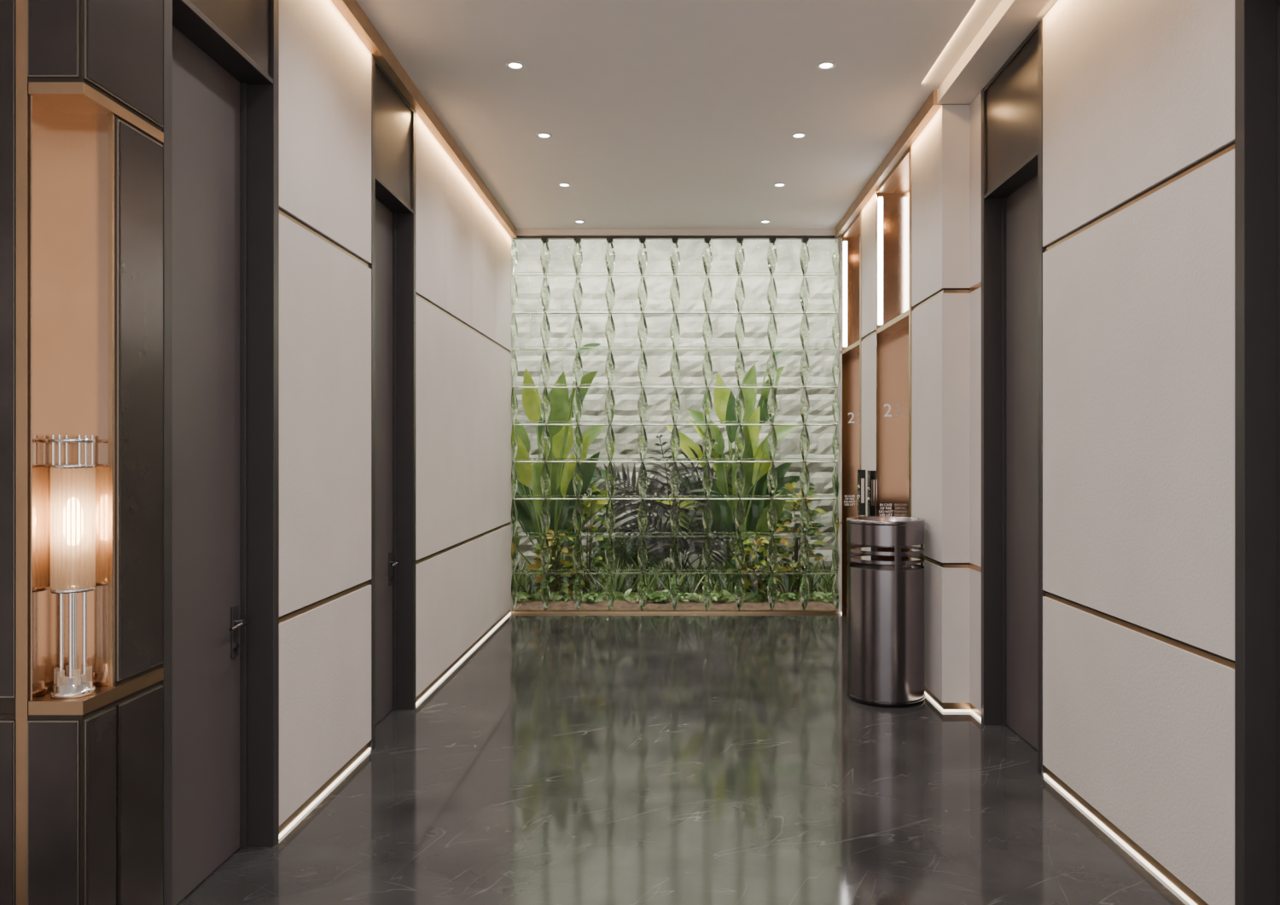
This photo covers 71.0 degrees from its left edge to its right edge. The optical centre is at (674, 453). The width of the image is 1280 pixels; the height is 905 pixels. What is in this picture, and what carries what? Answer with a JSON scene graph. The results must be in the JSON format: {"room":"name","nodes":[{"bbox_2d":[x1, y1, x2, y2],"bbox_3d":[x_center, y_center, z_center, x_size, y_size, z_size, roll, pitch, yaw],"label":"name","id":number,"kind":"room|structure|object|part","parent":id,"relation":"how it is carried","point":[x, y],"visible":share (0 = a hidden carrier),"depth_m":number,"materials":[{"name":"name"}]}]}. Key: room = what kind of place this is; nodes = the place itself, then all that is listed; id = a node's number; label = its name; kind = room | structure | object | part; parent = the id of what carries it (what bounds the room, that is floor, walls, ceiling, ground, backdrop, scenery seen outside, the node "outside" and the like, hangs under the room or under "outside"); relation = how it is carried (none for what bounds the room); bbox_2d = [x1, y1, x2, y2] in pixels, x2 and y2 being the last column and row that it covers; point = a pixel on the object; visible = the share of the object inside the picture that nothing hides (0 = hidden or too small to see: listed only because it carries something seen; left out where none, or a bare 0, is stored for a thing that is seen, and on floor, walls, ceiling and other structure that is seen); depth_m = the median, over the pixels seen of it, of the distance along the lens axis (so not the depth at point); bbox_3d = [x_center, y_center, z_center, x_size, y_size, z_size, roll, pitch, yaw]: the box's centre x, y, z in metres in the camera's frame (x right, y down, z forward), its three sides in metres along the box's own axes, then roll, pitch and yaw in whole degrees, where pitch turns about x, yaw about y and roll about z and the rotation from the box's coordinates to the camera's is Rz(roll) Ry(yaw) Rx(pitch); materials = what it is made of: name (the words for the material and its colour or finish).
{"room":"elevator lobby","nodes":[
{"label":"elevator lobby","id":0,"kind":"room"},
{"bbox_2d":[279,0,511,838],"bbox_3d":[-1.610,-0.263,5.933,0.150,3.524,4.934,0,0,0],"label":"wall","id":1,"kind":"structure","parent":0,"point":[463,252],"depth_m":4.25,"materials":[{"name":"paint"}]},
{"bbox_2d":[162,0,279,904],"bbox_3d":[-1.613,-0.263,3.075,0.164,3.525,0.779,0,0,0],"label":"door","id":2,"kind":"structure","parent":1,"relation":"in","point":[220,129],"depth_m":3.24,"materials":[{"name":"black wood"}]},
{"bbox_2d":[368,53,415,750],"bbox_3d":[-1.613,-0.263,4.915,0.164,3.525,0.766,0,0,0],"label":"door","id":3,"kind":"structure","parent":1,"relation":"in","point":[392,265],"depth_m":5.18,"materials":[{"name":"brown metal"}]},
{"bbox_2d":[331,0,516,238],"bbox_3d":[-1.585,-2.067,5.545,0.200,0.085,5.710,0,0,0],"label":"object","id":4,"kind":"structure","parent":1,"relation":"attached to","point":[351,10],"depth_m":5.15,"materials":[{"name":"brown wood"}]},
{"bbox_2d":[510,228,841,613],"bbox_3d":[0.000,-0.375,8.480,5.200,3.750,0.159,0,0,0],"label":"wall","id":5,"kind":"structure","parent":0,"point":[520,232],"depth_m":8.40,"materials":[{"name":"beige"}]},
{"bbox_2d":[355,0,1001,228],"bbox_3d":[0.000,-2.160,3.625,5.200,0.100,9.650,0,0,0],"label":"ceiling","id":6,"kind":"structure","parent":0,"point":[657,113],"depth_m":5.28,"materials":[{"name":"paint"}]},
{"bbox_2d":[505,60,524,69],"bbox_3d":[-0.866,-2.107,4.860,0.104,0.007,0.104,0,0,0],"label":"recessed light","id":7,"kind":"object","parent":6,"relation":"in","point":[514,65],"visible":1,"depth_m":4.86,"materials":[{"name":"white plastic"}]},
{"bbox_2d":[535,132,552,138],"bbox_3d":[-0.866,-2.107,5.930,0.104,0.007,0.104,0,0,0],"label":"recessed light","id":8,"kind":"object","parent":6,"relation":"in","point":[542,135],"visible":1,"depth_m":5.92,"materials":[{"name":"white plastic"}]},
{"bbox_2d":[558,182,570,186],"bbox_3d":[-0.866,-2.107,7.020,0.104,0.007,0.104,0,0,0],"label":"recessed light","id":9,"kind":"object","parent":6,"relation":"in","point":[561,184],"visible":1,"depth_m":7.02,"materials":[{"name":"white plastic"}]},
{"bbox_2d":[573,220,585,223],"bbox_3d":[-0.866,-2.107,8.130,0.104,0.007,0.104,0,0,0],"label":"recessed light","id":10,"kind":"object","parent":6,"relation":"in","point":[574,221],"visible":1,"depth_m":8.12,"materials":[{"name":"white plastic"}]},
{"bbox_2d":[759,220,771,223],"bbox_3d":[0.820,-2.107,8.130,0.104,0.007,0.104,0,0,0],"label":"recessed light","id":11,"kind":"object","parent":6,"relation":"in","point":[761,221],"visible":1,"depth_m":8.12,"materials":[{"name":"white plastic"}]},
{"bbox_2d":[773,182,785,186],"bbox_3d":[0.820,-2.107,7.020,0.104,0.007,0.104,0,0,0],"label":"recessed light","id":12,"kind":"object","parent":6,"relation":"in","point":[777,184],"visible":1,"depth_m":7.02,"materials":[{"name":"white plastic"}]},
{"bbox_2d":[791,132,806,138],"bbox_3d":[0.820,-2.107,5.930,0.104,0.007,0.104,0,0,0],"label":"recessed light","id":13,"kind":"object","parent":6,"relation":"in","point":[798,135],"visible":1,"depth_m":5.92,"materials":[{"name":"white plastic"}]},
{"bbox_2d":[816,60,836,69],"bbox_3d":[0.820,-2.107,4.860,0.104,0.007,0.104,0,0,0],"label":"recessed light","id":14,"kind":"object","parent":6,"relation":"in","point":[825,65],"visible":1,"depth_m":4.86,"materials":[{"name":"white plastic"}]},
{"bbox_2d":[176,613,1190,904],"bbox_3d":[0.000,1.550,3.650,5.200,0.100,9.700,0,0,0],"label":"floor","id":15,"kind":"structure","parent":0,"point":[567,759],"depth_m":3.99,"materials":[{"name":"stone"}]},
{"bbox_2d":[0,0,163,904],"bbox_3d":[-1.983,-0.305,2.495,0.914,3.610,0.369,0,0,0],"label":"cabinet","id":16,"kind":"object","parent":15,"relation":"on","point":[82,136],"visible":0.97,"depth_m":2.43,"materials":[{"name":"brown metal"}]},
{"bbox_2d":[50,435,95,698],"bbox_3d":[-1.602,0.294,2.385,0.101,0.689,0.100,0,0,0],"label":"table lamp","id":17,"kind":"object","parent":16,"relation":"in","point":[73,684],"visible":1,"depth_m":2.37,"materials":[{"name":"clear glass"}]},
{"bbox_2d":[512,236,837,613],"bbox_3d":[0.000,-0.275,8.453,3.060,3.550,0.095,0,0,0],"label":"glass wall","id":18,"kind":"structure","parent":15,"relation":"on","point":[544,239],"depth_m":8.42,"materials":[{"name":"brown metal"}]},
{"bbox_2d":[513,238,836,610],"bbox_3d":[0.000,-0.275,8.439,3.060,3.510,0.051,0,0,0],"label":"pane","id":19,"kind":"object","parent":18,"relation":"attached to","point":[691,308],"visible":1,"depth_m":8.43,"materials":[{"name":"clear glass"}]},
{"bbox_2d":[511,238,838,610],"bbox_3d":[0.000,-0.275,8.432,3.066,3.510,0.129,0,0,0],"label":"ribs","id":20,"kind":"object","parent":18,"relation":"attached to","point":[544,251],"visible":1,"depth_m":8.42,"materials":[{"name":"clear glass"}]},
{"bbox_2d":[513,272,836,574],"bbox_3d":[0.000,-0.288,8.460,3.060,2.851,0.017,0,0,0],"label":"rods","id":21,"kind":"object","parent":18,"relation":"attached to","point":[514,272],"visible":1,"depth_m":8.45,"materials":[{"name":"silver metal"}]},
{"bbox_2d":[846,516,925,708],"bbox_3d":[1.296,0.950,5.520,0.472,1.100,0.472,0,0,0],"label":"trash bin","id":22,"kind":"object","parent":15,"relation":"on","point":[886,599],"visible":1,"depth_m":5.32,"materials":[{"name":"metal"}]},
{"bbox_2d":[840,91,981,721],"bbox_3d":[1.700,-0.263,6.700,0.300,3.524,3.400,0,0,0],"label":"wall","id":23,"kind":"structure","parent":0,"point":[946,154],"depth_m":5.20,"materials":[{"name":"paint"}]},
{"bbox_2d":[841,210,862,616],"bbox_3d":[1.697,-0.263,7.875,0.306,3.525,0.846,0,0,0],"label":"elevator","id":24,"kind":"object","parent":23,"relation":"attached to","point":[851,238],"visible":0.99,"depth_m":8.28,"materials":[{"name":"brown metal"}]},
{"bbox_3d":[1.760,-0.263,7.875,0.180,3.525,0.844,0,0,0],"label":"transom panel","id":25,"kind":"part","parent":24,"relation":"part of","materials":[{"name":"brown metal"}]},
{"bbox_2d":[857,469,875,516],"bbox_3d":[1.524,0.315,7.149,0.053,0.370,0.482,0,0,0],"label":"panel","id":26,"kind":"object","parent":23,"relation":"attached to","point":[861,474],"depth_m":7.01,"materials":[{"name":"black metal"}]},
{"bbox_2d":[876,145,913,561],"bbox_3d":[1.697,-0.263,6.375,0.306,3.525,1.006,0,0,0],"label":"elevator","id":27,"kind":"object","parent":23,"relation":"attached to","point":[894,309],"visible":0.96,"depth_m":6.81,"materials":[{"name":"brown metal"}]},
{"bbox_3d":[1.607,-0.263,6.375,0.126,3.525,1.006,0,0,0],"label":"portal frame","id":28,"kind":"part","parent":27,"relation":"part of","materials":[{"name":"brown metal"}]},
{"bbox_3d":[1.760,-0.263,6.375,0.180,3.525,1.004,0,0,0],"label":"transom panel","id":29,"kind":"part","parent":27,"relation":"part of","materials":[{"name":"brown metal"}]},
{"bbox_2d":[834,90,970,238],"bbox_3d":[1.675,-2.067,6.800,0.350,0.085,3.200,0,0,0],"label":"trim","id":30,"kind":"structure","parent":23,"relation":"attached to","point":[930,107],"depth_m":6.19,"materials":[{"name":"brown wood"}]},
{"bbox_2d":[1042,0,1234,904],"bbox_3d":[1.785,-0.263,1.483,0.150,3.524,5.366,0,0,0],"label":"wall","id":31,"kind":"structure","parent":0,"point":[1138,96],"depth_m":3.26,"materials":[{"name":"paint"}]},
{"bbox_2d":[936,0,1058,104],"bbox_3d":[1.715,-2.070,2.000,0.390,0.080,6.399,0,0,0],"label":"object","id":32,"kind":"structure","parent":31,"relation":"attached to","point":[1011,21],"depth_m":4.50,"materials":[{"name":"beige"}]},
{"bbox_2d":[981,18,1045,776],"bbox_3d":[1.788,-0.263,4.583,0.164,3.525,0.830,0,0,0],"label":"door","id":33,"kind":"structure","parent":31,"relation":"in","point":[1012,248],"depth_m":4.80,"materials":[{"name":"black wood"}]},
{"bbox_2d":[1234,0,1279,904],"bbox_3d":[1.788,-0.263,2.317,0.164,3.525,0.829,0,0,0],"label":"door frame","id":34,"kind":"structure","parent":31,"relation":"in","point":[1257,22],"depth_m":2.69,"materials":[{"name":"brown metal"}]}
]}

